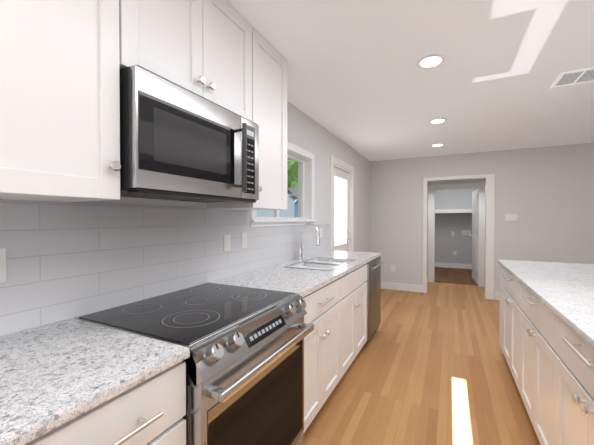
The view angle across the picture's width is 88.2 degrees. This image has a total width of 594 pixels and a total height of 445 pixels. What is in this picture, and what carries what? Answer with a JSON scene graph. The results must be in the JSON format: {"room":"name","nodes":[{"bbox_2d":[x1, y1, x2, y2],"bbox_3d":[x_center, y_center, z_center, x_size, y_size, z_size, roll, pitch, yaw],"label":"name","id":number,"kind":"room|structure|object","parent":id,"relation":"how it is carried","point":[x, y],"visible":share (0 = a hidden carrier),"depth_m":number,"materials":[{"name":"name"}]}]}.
{"room":"kitchen","nodes":[
{"label":"kitchen","id":0,"kind":"room"},
{"bbox_2d":[73,101,369,251],"bbox_3d":[0.060,0.067,3.377,0.150,2.440,12.740,0,1,26],"label":"wall","id":1,"kind":"structure","parent":0,"point":[322,144],"depth_m":3.72,"materials":[{"name":"grey paint"}]},
{"bbox_2d":[0,0,143,201],"bbox_3d":[-0.873,-0.602,0.926,0.348,1.048,0.617,0,1,26],"label":"upper cabinet","id":2,"kind":"object","parent":1,"relation":"attached to","point":[63,63],"depth_m":0.92,"materials":[{"name":"white wood"}]},
{"bbox_2d":[0,199,329,335],"bbox_3d":[-0.474,0.157,2.124,0.008,0.495,4.020,0,1,26],"label":"tile backsplash","id":3,"kind":"structure","parent":1,"relation":"attached to","point":[66,260],"depth_m":1.40,"materials":[{"name":"white tile"}]},
{"bbox_2d":[0,248,6,282],"bbox_3d":[-1.014,0.146,1.021,0.006,0.116,0.072,0,1,26],"label":"outlet","id":4,"kind":"object","parent":3,"relation":"attached to","point":[3,270],"visible":1,"depth_m":1.04,"materials":[{"name":"white plastic"}]},
{"bbox_2d":[224,234,230,251],"bbox_3d":[-0.477,0.140,2.101,0.006,0.116,0.072,0,1,26],"label":"outlet","id":5,"kind":"object","parent":3,"relation":"attached to","point":[227,242],"visible":1,"depth_m":2.10,"materials":[{"name":"white plastic"}]},
{"bbox_2d":[241,232,246,248],"bbox_3d":[-0.391,0.133,2.275,0.006,0.116,0.072,0,1,26],"label":"outlet","id":6,"kind":"object","parent":3,"relation":"attached to","point":[243,240],"visible":1,"depth_m":2.26,"materials":[{"name":"white plastic"}]},
{"bbox_2d":[144,0,255,122],"bbox_3d":[-0.590,-0.844,1.494,0.348,0.576,0.793,0,1,26],"label":"upper cabinet","id":7,"kind":"object","parent":1,"relation":"attached to","point":[206,48],"depth_m":1.43,"materials":[{"name":"white wood"}]},
{"bbox_2d":[120,65,258,202],"bbox_3d":[-0.541,-0.332,1.477,0.451,0.444,0.766,0,1,26],"label":"over-the-range microwave","id":8,"kind":"object","parent":7,"relation":"attached to","point":[178,142],"visible":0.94,"depth_m":1.24,"materials":[{"name":"grey metal"}]},
{"bbox_2d":[207,31,286,209],"bbox_3d":[-0.333,-0.613,2.015,0.348,1.048,0.500,0,1,26],"label":"upper cabinet","id":9,"kind":"object","parent":1,"relation":"attached to","point":[271,67],"depth_m":1.97,"materials":[{"name":"white wood"}]},
{"bbox_2d":[250,141,316,226],"bbox_3d":[-0.140,-0.365,2.924,0.189,0.788,1.240,0,1,26],"label":"kitchen window","id":10,"kind":"structure","parent":1,"relation":"in","point":[303,203],"depth_m":3.31,"materials":[{"name":"white wood"}]},
{"bbox_2d":[330,155,353,251],"bbox_3d":[0.600,0.201,4.444,0.167,2.150,1.050,0,1,26],"label":"door frame","id":11,"kind":"structure","parent":1,"relation":"attached to","point":[336,162],"depth_m":4.30,"materials":[{"name":"white wood"}]},
{"bbox_2d":[334,167,350,250],"bbox_3d":[0.604,0.257,4.443,0.173,2.035,0.828,0,1,26],"label":"exterior door","id":12,"kind":"structure","parent":1,"relation":"in","point":[341,211],"depth_m":4.50,"materials":[{"name":"white"}]},
{"bbox_2d":[225,0,593,160],"bbox_3d":[2.174,-1.182,2.314,4.870,0.080,12.740,0,1,26],"label":"ceiling","id":13,"kind":"structure","parent":0,"point":[360,81],"depth_m":2.29,"materials":[{"name":"white paint"}]},
{"bbox_2d":[417,54,444,67],"bbox_3d":[0.944,-1.136,2.166,0.184,0.010,0.184,0,1,26],"label":"recessed light","id":14,"kind":"object","parent":13,"relation":"in","point":[431,61],"visible":1,"depth_m":2.15,"materials":[{"name":"white plastic"}]},
{"bbox_2d":[431,143,443,146],"bbox_3d":[2.110,-1.161,4.601,0.184,0.010,0.184,0,1,26],"label":"recessed light","id":15,"kind":"object","parent":13,"relation":"in","point":[437,145],"visible":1,"depth_m":4.61,"materials":[{"name":"white"}]},
{"bbox_2d":[429,118,446,123],"bbox_3d":[1.594,-1.149,3.473,0.184,0.010,0.184,0,1,26],"label":"recessed light","id":16,"kind":"object","parent":13,"relation":"in","point":[437,120],"visible":0.98,"depth_m":3.45,"materials":[{"name":"white"}]},
{"bbox_2d":[550,67,593,87],"bbox_3d":[2.214,-1.139,2.406,0.300,0.012,0.300,0,1,26],"label":"ceiling vent","id":17,"kind":"object","parent":13,"relation":"in","point":[581,76],"visible":1,"depth_m":2.42,"materials":[{"name":"white metal"}]},
{"bbox_2d":[304,267,539,444],"bbox_3d":[2.174,1.326,2.340,4.870,0.064,12.740,0,1,26],"label":"floor","id":18,"kind":"structure","parent":0,"point":[430,367],"depth_m":2.48,"materials":[{"name":"brown wood"}]},
{"bbox_2d":[28,359,185,444],"bbox_3d":[-0.742,0.865,0.863,0.633,0.895,0.525,0,1,26],"label":"base cabinet","id":19,"kind":"object","parent":18,"relation":"on","point":[152,413],"depth_m":0.80,"materials":[{"name":"white wood"}]},
{"bbox_2d":[0,319,189,444],"bbox_3d":[-0.847,0.405,0.637,0.647,0.030,1.019,0,1,26],"label":"countertop","id":20,"kind":"structure","parent":19,"relation":"on","point":[52,374],"depth_m":0.81,"materials":[{"name":"grey stone"}]},
{"bbox_2d":[74,283,313,444],"bbox_3d":[-0.400,0.842,1.420,0.743,0.930,0.766,0,1,26],"label":"range","id":21,"kind":"object","parent":18,"relation":"on","point":[244,361],"visible":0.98,"depth_m":1.23,"materials":[{"name":"silver metal"}]},
{"bbox_2d":[298,279,343,431],"bbox_3d":[-0.104,0.852,2.149,0.633,0.895,0.795,0,1,26],"label":"base cabinet","id":22,"kind":"object","parent":18,"relation":"on","point":[323,346],"depth_m":1.98,"materials":[{"name":"white wood"}]},
{"bbox_2d":[208,251,379,298],"bbox_3d":[0.217,0.381,2.779,0.647,0.033,2.217,0,1,26],"label":"countertop","id":23,"kind":"structure","parent":22,"relation":"on","point":[285,277],"depth_m":2.18,"materials":[{"name":"grey stone"}]},
{"bbox_2d":[297,223,319,260],"bbox_3d":[0.120,0.186,2.964,0.231,0.360,0.088,0,1,26],"label":"faucet","id":24,"kind":"object","parent":23,"relation":"on","point":[300,251],"depth_m":2.97,"materials":[{"name":"silver metal"}]},
{"bbox_2d":[300,259,347,270],"bbox_3d":[0.231,0.494,2.771,0.394,0.216,0.714,0,1,26],"label":"sink","id":25,"kind":"object","parent":23,"relation":"in","point":[320,264],"depth_m":2.83,"materials":[{"name":"silver metal"}]},
{"bbox_2d":[344,263,366,373],"bbox_3d":[0.216,0.845,2.792,0.633,0.895,0.913,0,1,26],"label":"base cabinet","id":26,"kind":"object","parent":18,"relation":"on","point":[355,286],"depth_m":2.64,"materials":[{"name":"white wood"}]},
{"bbox_2d":[365,256,383,340],"bbox_3d":[0.588,0.841,3.459,0.669,0.889,0.596,0,1,26],"label":"dishwasher","id":27,"kind":"object","parent":18,"relation":"on","point":[373,281],"visible":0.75,"depth_m":3.25,"materials":[{"name":"silver metal"}]},
{"bbox_2d":[499,264,593,444],"bbox_3d":[1.456,0.864,0.994,0.933,0.894,4.079,0,1,26],"label":"kitchen island","id":28,"kind":"object","parent":18,"relation":"on","point":[546,326],"depth_m":1.56,"materials":[{"name":"white wood"}]},
{"bbox_2d":[497,260,593,347],"bbox_3d":[1.479,0.402,0.964,0.940,0.030,4.156,0,1,26],"label":"island countertop","id":29,"kind":"structure","parent":28,"relation":"on","point":[568,289],"depth_m":1.81,"materials":[{"name":"white stone"}]},
{"bbox_2d":[427,179,484,275],"bbox_3d":[3.971,0.040,5.911,4.600,2.440,0.120,0,1,26],"label":"wall","id":30,"kind":"structure","parent":0,"point":[456,181],"depth_m":6.25,"materials":[{"name":"grey paint"}]},
{"bbox_2d":[428,182,484,286],"bbox_3d":[3.240,0.236,6.268,1.025,2.040,0.140,0,1,26],"label":"door frame","id":31,"kind":"structure","parent":30,"relation":"attached to","point":[481,230],"depth_m":6.16,"materials":[{"name":"white wood"}]},
{"bbox_2d":[468,189,477,284],"bbox_3d":[3.772,0.283,6.521,0.197,1.925,0.801,0,1,26],"label":"laundry door","id":32,"kind":"structure","parent":30,"relation":"in","point":[474,235],"depth_m":6.44,"materials":[{"name":"white wood"}]},
{"bbox_2d":[435,188,477,263],"bbox_3d":[4.994,0.019,7.971,4.600,2.440,0.120,0,1,26],"label":"wall","id":33,"kind":"structure","parent":0,"point":[447,244],"depth_m":8.28,"materials":[{"name":"paint"}]},
{"bbox_2d":[435,209,471,213],"bbox_3d":[4.157,-0.293,8.081,1.796,0.100,0.418,0,1,26],"label":"shelf","id":34,"kind":"object","parent":33,"relation":"attached to","point":[440,211],"visible":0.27,"depth_m":7.92,"materials":[{"name":"white wood"}]},
{"bbox_2d":[435,262,471,268],"bbox_3d":[4.261,1.170,8.271,1.770,0.130,0.015,0,1,26],"label":"baseboard","id":35,"kind":"structure","parent":33,"relation":"attached to","point":[446,265],"depth_m":8.28,"materials":[{"name":"white wood"}]},
{"bbox_2d":[462,230,470,234],"bbox_3d":[4.495,0.272,8.137,0.200,0.130,0.029,0,1,26],"label":"washer outlet box","id":36,"kind":"object","parent":33,"relation":"attached to","point":[466,232],"depth_m":8.14,"materials":[{"name":"white plastic"}]},
{"bbox_2d":[370,143,593,291],"bbox_3d":[3.504,0.050,4.971,4.600,2.440,0.120,0,1,26],"label":"wall","id":37,"kind":"structure","parent":0,"point":[545,195],"depth_m":4.93,"materials":[{"name":"grey paint"}]},
{"bbox_2d":[381,282,422,292],"bbox_3d":[1.852,1.197,5.726,0.920,0.130,0.018,0,1,26],"label":"baseboard","id":38,"kind":"structure","parent":37,"relation":"attached to","point":[402,287],"depth_m":5.67,"materials":[{"name":"white wood"}]},
{"bbox_2d":[423,174,494,299],"bbox_3d":[2.784,0.234,5.331,1.087,2.065,0.156,0,1,26],"label":"door frame","id":39,"kind":"structure","parent":37,"relation":"attached to","point":[489,232],"depth_m":5.07,"materials":[{"name":"white wood"}]},
{"bbox_2d":[494,292,499,299],"bbox_3d":[4.388,1.210,4.468,2.559,0.130,0.015,0,1,26],"label":"baseboard","id":40,"kind":"structure","parent":37,"relation":"attached to","point":[496,294],"depth_m":5.01,"materials":[{"name":"white wood"}]},
{"bbox_2d":[505,214,516,220],"bbox_3d":[3.440,-0.080,4.930,0.170,0.116,0.008,0,1,26],"label":"switch plate","id":41,"kind":"object","parent":37,"relation":"attached to","point":[510,217],"visible":1,"depth_m":4.93,"materials":[{"name":"white plastic"}]},
{"label":"outside","id":42,"kind":"structure","parent":0,"visible":0},
{"bbox_3d":[-23.778,1.272,45.325,79.840,0.150,120.000,0,1,26],"label":"ground","id":43,"kind":"structure","parent":42,"visible":0},
{"bbox_2d":[257,189,297,216],"bbox_3d":[-3.394,-0.420,15.919,4.900,3.849,5.900,0,1,26],"label":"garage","id":44,"kind":"structure","parent":43,"relation":"on","point":[291,199],"depth_m":16.55,"materials":[{"name":"blue"}]},
{"bbox_2d":[287,160,297,187],"bbox_3d":[1.555,-5.308,57.041,35.028,12.762,36.279,0,1,26],"label":"trees","id":45,"kind":"object","parent":43,"relation":"on","point":[294,174],"depth_m":50.93,"materials":[{"name":"green plant"}]},
{"bbox_2d":[288,188,297,216],"bbox_3d":[-2.428,-1.149,33.018,7.810,4.949,8.800,0,1,26],"label":"house","id":46,"kind":"structure","parent":43,"relation":"on","point":[294,192],"depth_m":30.14,"materials":[{"name":"blue"}]}
]}

